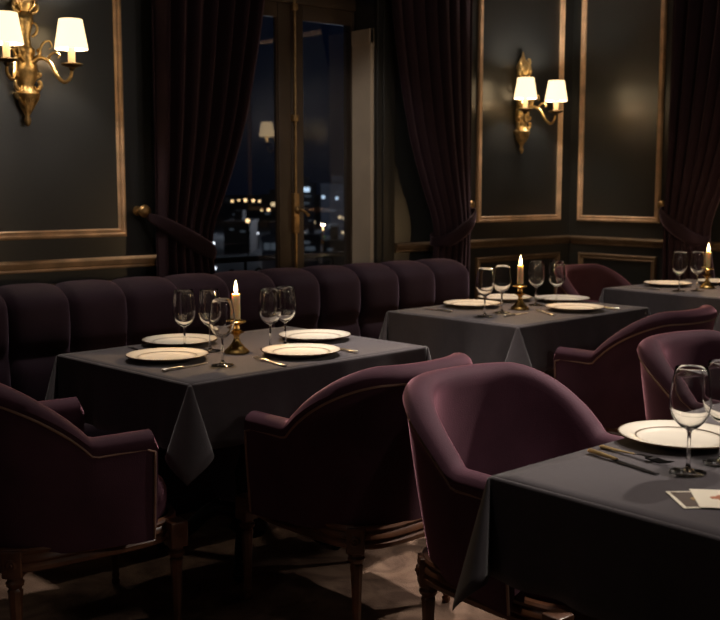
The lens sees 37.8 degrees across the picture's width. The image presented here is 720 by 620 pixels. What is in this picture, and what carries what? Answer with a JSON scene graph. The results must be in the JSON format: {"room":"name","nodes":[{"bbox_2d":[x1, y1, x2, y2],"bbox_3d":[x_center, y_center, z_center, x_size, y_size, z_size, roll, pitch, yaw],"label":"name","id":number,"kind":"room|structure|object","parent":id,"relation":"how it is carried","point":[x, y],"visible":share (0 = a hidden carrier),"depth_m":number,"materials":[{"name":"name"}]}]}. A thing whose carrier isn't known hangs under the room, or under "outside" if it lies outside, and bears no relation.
{"room":"restaurant","nodes":[
{"label":"restaurant","id":0,"kind":"room"},
{"bbox_2d":[0,369,553,619],"bbox_3d":[1.145,1.068,2.661,7.380,0.050,7.600,-6,9,-39],"label":"floor","id":1,"kind":"structure","parent":0,"point":[295,577],"depth_m":3.56,"materials":[{"name":"wood"}]},
{"bbox_2d":[0,383,187,619],"bbox_3d":[-0.921,0.561,3.176,0.698,0.834,0.656,-5,8,-36],"label":"armchair","id":2,"kind":"object","parent":1,"relation":"on","point":[68,496],"visible":1,"depth_m":2.91,"materials":[{"name":"fabric"}]},
{"bbox_2d":[84,423,163,449],"bbox_3d":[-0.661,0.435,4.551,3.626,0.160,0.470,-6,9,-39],"label":"armrest","id":3,"kind":"object","parent":2,"relation":"attached to","point":[89,429],"depth_m":3.96,"materials":[{"name":"fabric"}]},
{"bbox_2d":[158,475,166,516],"bbox_3d":[-0.893,0.567,3.197,0.566,0.129,0.450,-5,8,-36],"label":"seat cushion","id":4,"kind":"object","parent":2,"relation":"on","point":[162,495],"depth_m":3.19,"materials":[{"name":"fabric"}]},
{"bbox_2d":[0,258,468,515],"bbox_3d":[-0.721,0.333,4.625,3.643,0.945,0.680,-6,9,-39],"label":"banquette","id":5,"kind":"object","parent":1,"relation":"on","point":[39,322],"visible":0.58,"depth_m":4.52,"materials":[{"name":"fabric"}]},
{"bbox_2d":[235,352,472,619],"bbox_3d":[-0.001,0.538,3.371,0.656,0.834,0.698,-7,10,-44],"label":"armchair","id":6,"kind":"object","parent":1,"relation":"on","point":[339,471],"visible":0.79,"depth_m":3.09,"materials":[{"name":"fabric"}]},
{"bbox_2d":[403,362,623,619],"bbox_3d":[0.468,0.603,2.825,0.656,0.834,0.698,-6,9,-39],"label":"armchair","id":7,"kind":"object","parent":1,"relation":"on","point":[470,424],"visible":0.48,"depth_m":2.91,"materials":[{"name":"fabric"}]},
{"bbox_2d":[525,592,563,603],"bbox_3d":[0.490,0.614,2.800,0.450,0.129,0.566,-6,9,-39],"label":"seat cushion","id":8,"kind":"object","parent":7,"relation":"on","point":[530,598],"depth_m":2.54,"materials":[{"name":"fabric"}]},
{"bbox_2d":[555,264,630,302],"bbox_3d":[1.576,0.145,6.670,0.656,0.834,0.698,-6,9,-39],"label":"armchair","id":9,"kind":"object","parent":1,"relation":"on","point":[589,280],"visible":0.06,"depth_m":6.88,"materials":[{"name":"fabric"}]},
{"bbox_2d":[553,305,717,436],"bbox_3d":[1.201,0.384,4.669,0.656,0.834,0.698,-7,10,-44],"label":"armchair","id":10,"kind":"object","parent":1,"relation":"on","point":[607,378],"visible":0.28,"depth_m":4.39,"materials":[{"name":"fabric"}]},
{"bbox_2d":[637,329,719,419],"bbox_3d":[1.284,0.520,3.521,0.656,0.834,0.698,-6,9,-39],"label":"armchair","id":11,"kind":"object","parent":1,"relation":"on","point":[659,354],"visible":0.3,"depth_m":3.53,"materials":[{"name":"fabric"}]},
{"bbox_3d":[-0.412,0.522,3.875,1.060,0.748,0.780,-7,10,-44],"label":"pedestal table","id":12,"kind":"object","parent":1,"relation":"on","visible":0},
{"bbox_2d":[45,326,430,484],"bbox_3d":[-0.412,0.291,3.849,1.249,0.294,0.968,-7,10,-44],"label":"tablecloth","id":13,"kind":"object","parent":12,"relation":"on","point":[190,412],"visible":0.73,"depth_m":3.44,"materials":[{"name":"grey fabric"}]},
{"bbox_2d":[125,347,208,362],"bbox_3d":[-0.663,0.160,3.614,0.282,0.021,0.282,-6,9,-39],"label":"dinner plate","id":14,"kind":"object","parent":13,"relation":"on","point":[162,354],"visible":1,"depth_m":3.65,"materials":[{"name":"beige ceramic"}]},
{"bbox_2d":[142,333,217,346],"bbox_3d":[-0.680,0.118,3.963,0.282,0.021,0.282,-6,9,-39],"label":"dinner plate","id":15,"kind":"object","parent":13,"relation":"on","point":[192,339],"visible":0.91,"depth_m":4.01,"materials":[{"name":"beige ceramic"}]},
{"bbox_2d":[172,289,195,346],"bbox_3d":[-0.632,0.039,3.776,0.085,0.222,0.085,-6,9,-39],"label":"wine glass","id":16,"kind":"object","parent":13,"relation":"on","point":[183,306],"visible":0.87,"depth_m":3.74,"materials":[{"name":"clear glass"}]},
{"bbox_2d":[172,289,195,326],"bbox_3d":[-0.632,-0.005,3.771,0.085,0.135,0.085,-6,9,-39],"label":"bowl","id":17,"kind":"object","parent":16,"relation":"on","point":[183,306],"depth_m":3.74,"materials":[{"name":"clear glass"}]},
{"bbox_2d":[161,362,207,371],"bbox_3d":[-0.574,0.184,3.456,0.016,0.012,0.211,5,8,35],"label":"table knife","id":18,"kind":"object","parent":13,"relation":"on","point":[175,367],"visible":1,"depth_m":3.42,"materials":[{"name":"silver metal"}]},
{"bbox_2d":[198,289,220,351],"bbox_3d":[-0.542,0.037,3.790,0.085,0.222,0.085,-6,9,-39],"label":"wine glass","id":19,"kind":"object","parent":13,"relation":"on","point":[206,295],"visible":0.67,"depth_m":3.75,"materials":[{"name":"clear glass"}]},
{"bbox_2d":[198,289,219,325],"bbox_3d":[-0.542,-0.006,3.785,0.085,0.135,0.085,-6,9,-39],"label":"bowl","id":20,"kind":"object","parent":19,"relation":"on","point":[206,295],"depth_m":3.75,"materials":[{"name":"clear glass"}]},
{"bbox_2d":[209,298,234,366],"bbox_3d":[-0.458,0.073,3.489,0.085,0.222,0.085,-6,9,-39],"label":"wine glass","id":21,"kind":"object","parent":13,"relation":"on","point":[221,315],"visible":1,"depth_m":3.45,"materials":[{"name":"clear glass"}]},
{"bbox_2d":[209,298,234,338],"bbox_3d":[-0.458,0.029,3.483,0.085,0.135,0.085,-6,9,-39],"label":"bowl","id":22,"kind":"object","parent":21,"relation":"on","point":[221,315],"depth_m":3.45,"materials":[{"name":"clear glass"}]},
{"bbox_2d":[224,319,248,354],"bbox_3d":[-0.442,0.092,3.756,0.092,0.122,0.092,-6,9,-39],"label":"candlestick","id":23,"kind":"object","parent":13,"relation":"on","point":[236,347],"visible":0.76,"depth_m":3.74,"materials":[{"name":"gold metal"}]},
{"bbox_2d":[232,280,239,318],"bbox_3d":[-0.442,-0.037,3.741,0.030,0.138,0.030,-6,9,-39],"label":"candle","id":24,"kind":"object","parent":23,"relation":"on","point":[235,296],"visible":0.91,"depth_m":3.73,"materials":[{"name":"beige wax"}]},
{"bbox_2d":[252,356,286,365],"bbox_3d":[-0.305,0.172,3.551,0.026,0.010,0.198,-5,8,-36],"label":"fork","id":25,"kind":"object","parent":13,"relation":"on","point":[254,357],"visible":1,"depth_m":3.56,"materials":[{"name":"silver metal"}]},
{"bbox_2d":[258,288,281,348],"bbox_3d":[-0.327,0.033,3.826,0.085,0.222,0.085,-6,9,-39],"label":"wine glass","id":26,"kind":"object","parent":13,"relation":"on","point":[270,306],"visible":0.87,"depth_m":3.79,"materials":[{"name":"clear glass"}]},
{"bbox_2d":[258,288,281,324],"bbox_3d":[-0.327,-0.011,3.821,0.085,0.135,0.085,-6,9,-39],"label":"bowl","id":27,"kind":"object","parent":26,"relation":"on","point":[270,306],"depth_m":3.79,"materials":[{"name":"clear glass"}]},
{"bbox_2d":[276,286,295,343],"bbox_3d":[-0.279,0.024,3.898,0.085,0.222,0.085,-6,9,-39],"label":"wine glass","id":28,"kind":"object","parent":13,"relation":"on","point":[287,293],"visible":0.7,"depth_m":3.86,"materials":[{"name":"clear glass"}]},
{"bbox_2d":[276,286,295,321],"bbox_3d":[-0.279,-0.019,3.893,0.085,0.135,0.085,-6,9,-39],"label":"bowl","id":29,"kind":"object","parent":28,"relation":"on","point":[287,293],"depth_m":3.86,"materials":[{"name":"clear glass"}]},
{"bbox_2d":[261,343,340,357],"bbox_3d":[-0.208,0.148,3.714,0.282,0.021,0.282,-6,9,-39],"label":"dinner plate","id":30,"kind":"object","parent":13,"relation":"on","point":[288,350],"visible":1,"depth_m":3.75,"materials":[{"name":"beige ceramic"}]},
{"bbox_2d":[278,329,350,341],"bbox_3d":[-0.176,0.103,4.088,0.282,0.021,0.282,-6,9,-39],"label":"dinner plate","id":31,"kind":"object","parent":13,"relation":"on","point":[303,335],"visible":0.99,"depth_m":4.13,"materials":[{"name":"beige ceramic"}]},
{"bbox_2d":[341,348,357,352],"bbox_3d":[-0.077,0.140,3.826,0.016,0.012,0.211,-6,9,-39],"label":"table knife","id":32,"kind":"object","parent":13,"relation":"on","point":[344,349],"visible":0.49,"depth_m":3.77,"materials":[{"name":"silver metal"}]},
{"bbox_3d":[2.018,0.247,6.183,0.880,0.748,0.760,-6,9,-40],"label":"pedestal table","id":33,"kind":"object","parent":1,"relation":"on","visible":0},
{"bbox_2d":[598,279,719,331],"bbox_3d":[2.018,0.016,6.155,1.072,0.292,0.951,-6,9,-40],"label":"tablecloth","id":34,"kind":"object","parent":33,"relation":"on","point":[664,299],"visible":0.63,"depth_m":5.90,"materials":[{"name":"grey fabric"}]},
{"bbox_2d":[643,280,692,286],"bbox_3d":[1.832,-0.154,6.251,0.282,0.021,0.282,-6,9,-39],"label":"dinner plate","id":35,"kind":"object","parent":34,"relation":"on","point":[660,283],"visible":0.94,"depth_m":6.30,"materials":[{"name":"beige ceramic"}]},
{"bbox_2d":[672,251,687,291],"bbox_3d":[1.806,-0.218,5.933,0.085,0.222,0.085,-6,9,-39],"label":"wine glass","id":36,"kind":"object","parent":34,"relation":"on","point":[679,262],"visible":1,"depth_m":5.90,"materials":[{"name":"clear glass"}]},
{"bbox_2d":[672,251,687,274],"bbox_3d":[1.806,-0.262,5.928,0.085,0.135,0.085,-6,9,-39],"label":"bowl","id":37,"kind":"object","parent":36,"relation":"on","point":[679,262],"depth_m":5.90,"materials":[{"name":"clear glass"}]},
{"bbox_2d":[690,251,705,290],"bbox_3d":[1.911,-0.219,5.942,0.085,0.222,0.085,-6,9,-39],"label":"wine glass","id":38,"kind":"object","parent":34,"relation":"on","point":[698,261],"visible":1,"depth_m":5.91,"materials":[{"name":"clear glass"}]},
{"bbox_2d":[690,251,705,274],"bbox_3d":[1.911,-0.263,5.937,0.085,0.135,0.085,-6,9,-39],"label":"bowl","id":39,"kind":"object","parent":38,"relation":"on","point":[698,261],"depth_m":5.91,"materials":[{"name":"clear glass"}]},
{"bbox_2d":[699,267,714,288],"bbox_3d":[2.022,-0.188,6.111,0.092,0.122,0.092,-6,9,-39],"label":"candlestick","id":40,"kind":"object","parent":34,"relation":"on","point":[707,284],"visible":0.95,"depth_m":6.09,"materials":[{"name":"gold metal"}]},
{"bbox_2d":[705,244,710,266],"bbox_3d":[2.022,-0.318,6.096,0.030,0.138,0.030,-6,9,-39],"label":"candle","id":41,"kind":"object","parent":40,"relation":"on","point":[708,254],"visible":0.95,"depth_m":6.09,"materials":[{"name":"beige wax"}]},
{"bbox_2d":[696,278,719,284],"bbox_3d":[2.186,-0.169,6.376,0.282,0.021,0.282,-6,9,-39],"label":"dinner plate","id":42,"kind":"object","parent":34,"relation":"on","point":[714,281],"visible":0.65,"depth_m":6.46,"materials":[{"name":"beige ceramic"}]},
{"bbox_3d":[0.921,0.712,2.273,1.020,0.748,0.780,-6,9,-42],"label":"pedestal table","id":43,"kind":"object","parent":1,"relation":"on","visible":0},
{"bbox_2d":[452,415,719,619],"bbox_3d":[0.925,0.482,2.245,1.210,0.294,0.974,-6,9,-42],"label":"tablecloth","id":44,"kind":"object","parent":43,"relation":"on","point":[603,538],"visible":0.82,"depth_m":2.04,"materials":[{"name":"grey fabric"}]},
{"bbox_2d":[587,448,658,474],"bbox_3d":[0.565,0.326,2.265,0.016,0.012,0.211,-4,8,-30],"label":"table knife","id":45,"kind":"object","parent":44,"relation":"on","point":[590,450],"visible":1,"depth_m":2.28,"materials":[{"name":"gold metal"}]},
{"bbox_2d":[599,445,674,463],"bbox_3d":[0.608,0.319,2.321,0.026,0.010,0.198,-5,8,-36],"label":"fork","id":46,"kind":"object","parent":44,"relation":"on","point":[651,458],"visible":1,"depth_m":2.29,"materials":[{"name":"gold metal"}]},
{"bbox_2d":[617,420,719,449],"bbox_3d":[0.747,0.298,2.455,0.282,0.021,0.282,-6,9,-39],"label":"dinner plate","id":47,"kind":"object","parent":44,"relation":"on","point":[668,434],"visible":0.85,"depth_m":2.49,"materials":[{"name":"beige ceramic"}]},
{"bbox_2d":[665,491,699,508],"bbox_3d":[0.674,0.361,2.005,0.150,0.002,0.108,0,7,-2],"label":"printed card","id":48,"kind":"object","parent":44,"relation":"on","point":[685,499],"visible":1,"depth_m":2.01,"materials":[{"name":"beige"}]},
{"bbox_2d":[689,489,719,507],"bbox_3d":[0.713,0.360,1.997,0.150,0.002,0.120,1,7,8],"label":"printed card","id":49,"kind":"object","parent":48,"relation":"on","point":[705,498],"visible":1,"depth_m":2.01,"materials":[{"name":"beige paper"}]},
{"bbox_2d":[669,365,711,476],"bbox_3d":[0.685,0.229,2.182,0.085,0.222,0.085,-6,9,-39],"label":"wine glass","id":50,"kind":"object","parent":44,"relation":"on","point":[690,398],"visible":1,"depth_m":2.15,"materials":[{"name":"clear glass"}]},
{"bbox_2d":[669,365,711,430],"bbox_3d":[0.685,0.185,2.177,0.085,0.135,0.085,-6,9,-39],"label":"bowl","id":51,"kind":"object","parent":50,"relation":"on","point":[690,398],"depth_m":2.14,"materials":[{"name":"clear glass"}]},
{"bbox_2d":[702,359,719,466],"bbox_3d":[0.778,0.220,2.252,0.085,0.222,0.085,-6,9,-39],"label":"wine glass","id":52,"kind":"object","parent":44,"relation":"on","point":[713,365],"visible":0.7,"depth_m":2.22,"materials":[{"name":"clear glass"}]},
{"bbox_2d":[707,359,719,422],"bbox_3d":[0.778,0.177,2.247,0.085,0.135,0.085,-6,9,-39],"label":"bowl","id":53,"kind":"object","parent":52,"relation":"on","point":[713,365],"depth_m":2.22,"materials":[{"name":"clear glass"}]},
{"bbox_2d":[0,0,573,299],"bbox_3d":[-1.268,-0.841,5.586,7.680,3.150,0.300,-6,9,-39],"label":"wall","id":54,"kind":"structure","parent":0,"point":[58,171],"depth_m":5.48,"materials":[{"name":"paint"}]},
{"bbox_2d":[0,0,87,126],"bbox_3d":[-1.540,-1.224,4.949,0.472,0.700,0.300,-6,9,-39],"label":"wall sconce","id":55,"kind":"object","parent":54,"relation":"attached to","point":[16,26],"visible":1,"depth_m":4.98,"materials":[{"name":"gold metal"}]},
{"bbox_2d":[0,0,126,240],"bbox_3d":[-1.801,-1.179,4.888,1.525,1.715,0.022,-6,9,-39],"label":"trim","id":56,"kind":"structure","parent":54,"relation":"attached to","point":[121,230],"depth_m":5.36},
{"bbox_2d":[0,255,156,274],"bbox_3d":[-2.537,-0.121,4.389,4.100,0.060,0.034,-6,9,-39],"label":"trim","id":57,"kind":"structure","parent":54,"relation":"attached to","point":[33,266],"depth_m":5.30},
{"bbox_2d":[133,205,150,217],"bbox_3d":[-1.135,-0.515,5.472,0.068,0.068,0.105,-6,9,-39],"label":"hook","id":58,"kind":"object","parent":54,"relation":"attached to","point":[143,211],"visible":1,"depth_m":5.44,"materials":[{"name":"gold metal"}]},
{"bbox_2d":[263,0,355,268],"bbox_3d":[-0.498,-0.768,6.284,1.220,2.500,0.154,-6,9,-39],"label":"window","id":59,"kind":"structure","parent":54,"relation":"in","point":[288,16],"depth_m":6.34,"materials":[{"name":"brown wood"}]},
{"bbox_2d":[351,28,373,263],"bbox_3d":[-0.441,-0.601,6.235,1.222,2.180,0.179,-6,9,-39],"label":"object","id":60,"kind":"structure","parent":54,"relation":"attached to","point":[362,41],"depth_m":6.55,"materials":[{"name":"stone"}]},
{"bbox_2d":[375,0,394,262],"bbox_3d":[-0.367,-0.765,6.127,1.520,2.770,0.042,-6,9,-39],"label":"trim","id":61,"kind":"structure","parent":54,"relation":"attached to","point":[384,27],"depth_m":6.51,"materials":[{"name":"black"}]},
{"bbox_2d":[394,235,569,252],"bbox_3d":[0.894,-0.459,7.227,1.730,0.060,0.034,-6,9,-39],"label":"trim","id":62,"kind":"structure","parent":54,"relation":"attached to","point":[562,239],"depth_m":7.28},
{"bbox_2d":[475,252,559,298],"bbox_3d":[1.132,-0.075,7.480,0.880,0.640,0.022,-6,9,-39],"label":"trim","id":63,"kind":"structure","parent":54,"relation":"attached to","point":[556,255],"depth_m":7.38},
{"bbox_2d":[476,0,565,222],"bbox_3d":[1.132,-1.472,7.314,0.880,1.705,0.022,-6,9,-39],"label":"trim","id":64,"kind":"structure","parent":54,"relation":"attached to","point":[479,219],"depth_m":7.31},
{"bbox_2d":[513,52,567,153],"bbox_3d":[1.188,-1.428,7.213,0.472,0.700,0.300,-6,9,-39],"label":"wall sconce","id":65,"kind":"object","parent":54,"relation":"attached to","point":[525,90],"visible":1,"depth_m":7.22,"materials":[{"name":"gold metal"}]},
{"bbox_3d":[-0.127,-2.338,6.066,2.800,0.068,0.158,-6,9,-39],"label":"curtain rod","id":66,"kind":"object","parent":54,"relation":"attached to","visible":0},
{"bbox_2d":[146,0,264,277],"bbox_3d":[-0.767,-0.783,5.631,0.796,2.895,0.182,-6,9,-39],"label":"curtain","id":67,"kind":"object","parent":66,"relation":"hanging from","point":[205,52],"visible":0.63,"depth_m":5.51,"materials":[{"name":"purple fabric"}]},
{"bbox_2d":[391,0,476,284],"bbox_3d":[0.460,-0.904,6.646,0.797,2.895,0.182,-6,9,-39],"label":"curtain","id":68,"kind":"object","parent":66,"relation":"hanging from","point":[433,38],"visible":0.66,"depth_m":6.65,"materials":[{"name":"purple fabric"}]},
{"bbox_2d":[568,0,719,284],"bbox_3d":[4.095,-0.762,4.918,0.300,3.150,7.600,-6,9,-39],"label":"wall","id":69,"kind":"structure","parent":0,"point":[623,50],"depth_m":7.36,"materials":[{"name":"paint"}]},
{"bbox_2d":[578,252,656,279],"bbox_3d":[1.817,-0.077,7.500,0.022,0.640,0.670,-6,9,-39],"label":"trim","id":70,"kind":"structure","parent":69,"relation":"attached to","point":[653,260],"depth_m":7.40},
{"bbox_2d":[577,0,667,222],"bbox_3d":[1.816,-1.472,7.335,0.022,1.710,0.705,-6,9,-39],"label":"trim","id":71,"kind":"structure","parent":69,"relation":"attached to","point":[663,25],"depth_m":7.37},
{"bbox_2d":[569,235,719,250],"bbox_3d":[3.978,-0.177,4.867,0.034,0.060,7.565,-6,9,-39],"label":"trim","id":72,"kind":"structure","parent":69,"relation":"attached to","point":[593,240],"depth_m":7.39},
{"bbox_2d":[657,200,664,208],"bbox_3d":[2.051,-0.707,7.077,0.105,0.068,0.068,-6,9,-39],"label":"handle","id":73,"kind":"object","parent":69,"relation":"attached to","point":[661,203],"visible":0.47,"depth_m":7.04,"materials":[{"name":"gold metal"}]},
{"bbox_3d":[2.485,-2.368,6.312,0.159,0.066,1.850,-6,9,-39],"label":"curtain rod","id":74,"kind":"object","parent":69,"relation":"attached to","visible":0},
{"bbox_2d":[659,0,719,280],"bbox_3d":[2.248,-0.908,6.674,0.183,2.895,0.797,-6,9,-39],"label":"curtain","id":75,"kind":"object","parent":74,"relation":"hanging from","point":[692,191],"visible":0.62,"depth_m":6.75,"materials":[{"name":"purple fabric"}]},
{"label":"outside","id":76,"kind":"structure","parent":0,"visible":0},
{"bbox_3d":[0.353,0.545,7.898,7.500,0.350,0.900,-6,9,-39],"label":"floor","id":77,"kind":"structure","parent":76,"visible":0},
{"bbox_2d":[214,251,343,270],"bbox_3d":[-0.104,-0.051,7.771,6.527,0.765,0.060,-6,9,-39],"label":"balcony railing","id":78,"kind":"object","parent":77,"relation":"on","point":[245,259],"visible":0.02,"depth_m":7.24,"materials":[{"name":"black metal"}]},
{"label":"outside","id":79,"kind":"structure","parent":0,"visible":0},
{"bbox_2d":[213,195,322,272],"bbox_3d":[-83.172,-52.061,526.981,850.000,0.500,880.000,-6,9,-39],"label":"ground","id":80,"kind":"structure","parent":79,"point":[218,237],"depth_m":235.37,"materials":[{"name":"black"}]},
{"bbox_2d":[222,210,257,252],"bbox_3d":[-18.743,-12.527,165.681,4.262,6.407,12.300,0,7,0],"label":"office building","id":81,"kind":"structure","parent":80,"relation":"on","point":[235,230],"depth_m":159.96,"materials":[{"name":"black concrete"}]},
{"bbox_2d":[223,199,261,215],"bbox_3d":[-40.114,-35.450,364.364,13.329,6.029,12.300,0,7,0],"label":"office building","id":82,"kind":"structure","parent":80,"relation":"on","point":[239,205],"depth_m":358.54,"materials":[{"name":"stone"}]},
{"bbox_2d":[246,219,249,255],"bbox_3d":[-16.000,-10.210,149.844,0.544,5.551,0.517,-6,9,-39],"label":"street lamp","id":83,"kind":"object","parent":80,"relation":"on","point":[247,220],"visible":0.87,"depth_m":149.83,"materials":[{"name":"black metal"}]},
{"bbox_2d":[260,220,275,269],"bbox_3d":[-10.057,-7.628,125.982,2.586,6.064,12.300,0,7,0],"label":"office building","id":84,"kind":"structure","parent":80,"relation":"on","point":[268,239],"depth_m":120.07,"materials":[{"name":"concrete"}]},
{"bbox_2d":[261,189,274,218],"bbox_3d":[-26.362,-32.727,324.406,7.310,8.998,12.300,0,7,0],"label":"office building","id":85,"kind":"structure","parent":80,"relation":"on","point":[268,200],"depth_m":318.50,"materials":[{"name":"black"}]},
{"bbox_2d":[304,177,315,226],"bbox_3d":[-13.261,-27.299,264.628,4.483,12.350,12.300,0,7,0],"label":"office building","id":86,"kind":"structure","parent":80,"relation":"on","point":[309,188],"depth_m":258.81,"materials":[{"name":"stone"}]},
{"bbox_2d":[304,220,322,266],"bbox_3d":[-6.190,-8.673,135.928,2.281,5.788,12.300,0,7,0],"label":"office building","id":87,"kind":"structure","parent":80,"relation":"on","point":[312,237],"depth_m":130.17,"materials":[{"name":"stone"}]},
{"bbox_2d":[320,176,343,236],"bbox_3d":[-4.300,-21.289,214.991,7.300,12.150,12.300,0,7,0],"label":"office building","id":88,"kind":"structure","parent":80,"relation":"on","point":[332,194],"depth_m":209.08,"materials":[{"name":"stone"}]},
{"bbox_2d":[321,225,343,265],"bbox_3d":[-3.095,-7.853,130.990,3.157,5.326,12.300,0,7,0],"label":"office building","id":89,"kind":"structure","parent":80,"relation":"on","point":[333,242],"depth_m":125.16,"materials":[{"name":"black concrete"}]},
{"bbox_3d":[0.776,0.371,5.141,1.020,0.748,0.760,-6,9,-43],"label":"pedestal table","id":90,"kind":"object","parent":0,"visible":0},
{"bbox_2d":[379,296,650,371],"bbox_3d":[0.776,0.140,5.113,1.226,0.292,0.956,-6,9,-43],"label":"tablecloth","id":91,"kind":"object","parent":90,"relation":"on","point":[532,339],"visible":0.71,"depth_m":4.76,"materials":[{"name":"grey fabric"}]},
{"bbox_2d":[422,308,451,311],"bbox_3d":[0.366,-0.004,5.033,0.016,0.012,0.211,-6,9,-39],"label":"table knife","id":92,"kind":"object","parent":91,"relation":"on","point":[422,308],"visible":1,"depth_m":5.00,"materials":[{"name":"silver metal"}]},
{"bbox_2d":[443,299,499,307],"bbox_3d":[0.552,-0.027,5.185,0.282,0.021,0.282,-6,9,-39],"label":"dinner plate","id":93,"kind":"object","parent":91,"relation":"on","point":[461,303],"visible":0.95,"depth_m":5.23,"materials":[{"name":"beige ceramic"}]},
{"bbox_2d":[476,267,493,316],"bbox_3d":[0.571,-0.082,4.795,0.085,0.222,0.085,-6,9,-39],"label":"wine glass","id":94,"kind":"object","parent":91,"relation":"on","point":[485,276],"visible":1,"depth_m":4.76,"materials":[{"name":"clear glass"}]},
{"bbox_2d":[476,267,493,296],"bbox_3d":[0.571,-0.126,4.789,0.085,0.135,0.085,-6,9,-39],"label":"bowl","id":95,"kind":"object","parent":94,"relation":"on","point":[485,276],"depth_m":4.76,"materials":[{"name":"clear glass"}]},
{"bbox_2d":[494,265,510,312],"bbox_3d":[0.667,-0.099,4.932,0.085,0.222,0.085,-6,9,-39],"label":"wine glass","id":96,"kind":"object","parent":91,"relation":"on","point":[502,274],"visible":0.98,"depth_m":4.90,"materials":[{"name":"clear glass"}]},
{"bbox_2d":[494,265,510,293],"bbox_3d":[0.667,-0.142,4.927,0.085,0.135,0.085,-6,9,-39],"label":"bowl","id":97,"kind":"object","parent":96,"relation":"on","point":[502,274],"depth_m":4.89,"materials":[{"name":"clear glass"}]},
{"bbox_2d":[478,294,531,301],"bbox_3d":[0.753,-0.060,5.462,0.282,0.021,0.282,-6,9,-39],"label":"dinner plate","id":98,"kind":"object","parent":91,"relation":"on","point":[495,297],"visible":0.81,"depth_m":5.51,"materials":[{"name":"beige ceramic"}]},
{"bbox_2d":[503,312,527,316],"bbox_3d":[0.724,0.017,4.860,0.016,0.012,0.211,6,9,40],"label":"table knife","id":99,"kind":"object","parent":91,"relation":"on","point":[504,315],"visible":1,"depth_m":4.82,"materials":[{"name":"silver metal"}]},
{"bbox_2d":[510,284,528,309],"bbox_3d":[0.773,-0.064,5.071,0.092,0.122,0.092,-6,9,-39],"label":"candlestick","id":100,"kind":"object","parent":91,"relation":"on","point":[519,305],"visible":1,"depth_m":5.05,"materials":[{"name":"gold metal"}]},
{"bbox_2d":[517,256,523,283],"bbox_3d":[0.773,-0.194,5.056,0.030,0.138,0.030,-6,9,-39],"label":"candle","id":101,"kind":"object","parent":100,"relation":"on","point":[520,268],"visible":1,"depth_m":5.05,"materials":[{"name":"beige wax"}]},
{"bbox_2d":[528,260,544,305],"bbox_3d":[0.879,-0.135,5.237,0.085,0.222,0.085,-6,9,-39],"label":"wine glass","id":102,"kind":"object","parent":91,"relation":"on","point":[536,271],"visible":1,"depth_m":5.20,"materials":[{"name":"clear glass"}]},
{"bbox_2d":[528,260,544,286],"bbox_3d":[0.879,-0.179,5.232,0.085,0.135,0.085,-6,9,-39],"label":"bowl","id":103,"kind":"object","parent":102,"relation":"on","point":[536,271],"depth_m":5.20,"materials":[{"name":"clear glass"}]},
{"bbox_2d":[548,260,565,302],"bbox_3d":[0.983,-0.136,5.246,0.085,0.222,0.085,-6,9,-39],"label":"wine glass","id":104,"kind":"object","parent":91,"relation":"on","point":[556,274],"visible":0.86,"depth_m":5.21,"materials":[{"name":"clear glass"}]},
{"bbox_2d":[548,260,565,286],"bbox_3d":[0.983,-0.180,5.241,0.085,0.135,0.085,-6,9,-39],"label":"bowl","id":105,"kind":"object","parent":104,"relation":"on","point":[556,274],"depth_m":5.21,"materials":[{"name":"clear glass"}]},
{"bbox_2d":[537,294,589,302],"bbox_3d":[1.044,-0.055,5.418,0.282,0.021,0.282,-6,9,-39],"label":"dinner plate","id":106,"kind":"object","parent":91,"relation":"on","point":[549,298],"visible":0.96,"depth_m":5.46,"materials":[{"name":"beige ceramic"}]},
{"bbox_2d":[545,303,604,311],"bbox_3d":[1.030,-0.009,5.031,0.282,0.021,0.282,-6,9,-39],"label":"dinner plate","id":107,"kind":"object","parent":91,"relation":"on","point":[566,307],"visible":1,"depth_m":5.08,"materials":[{"name":"beige ceramic"}]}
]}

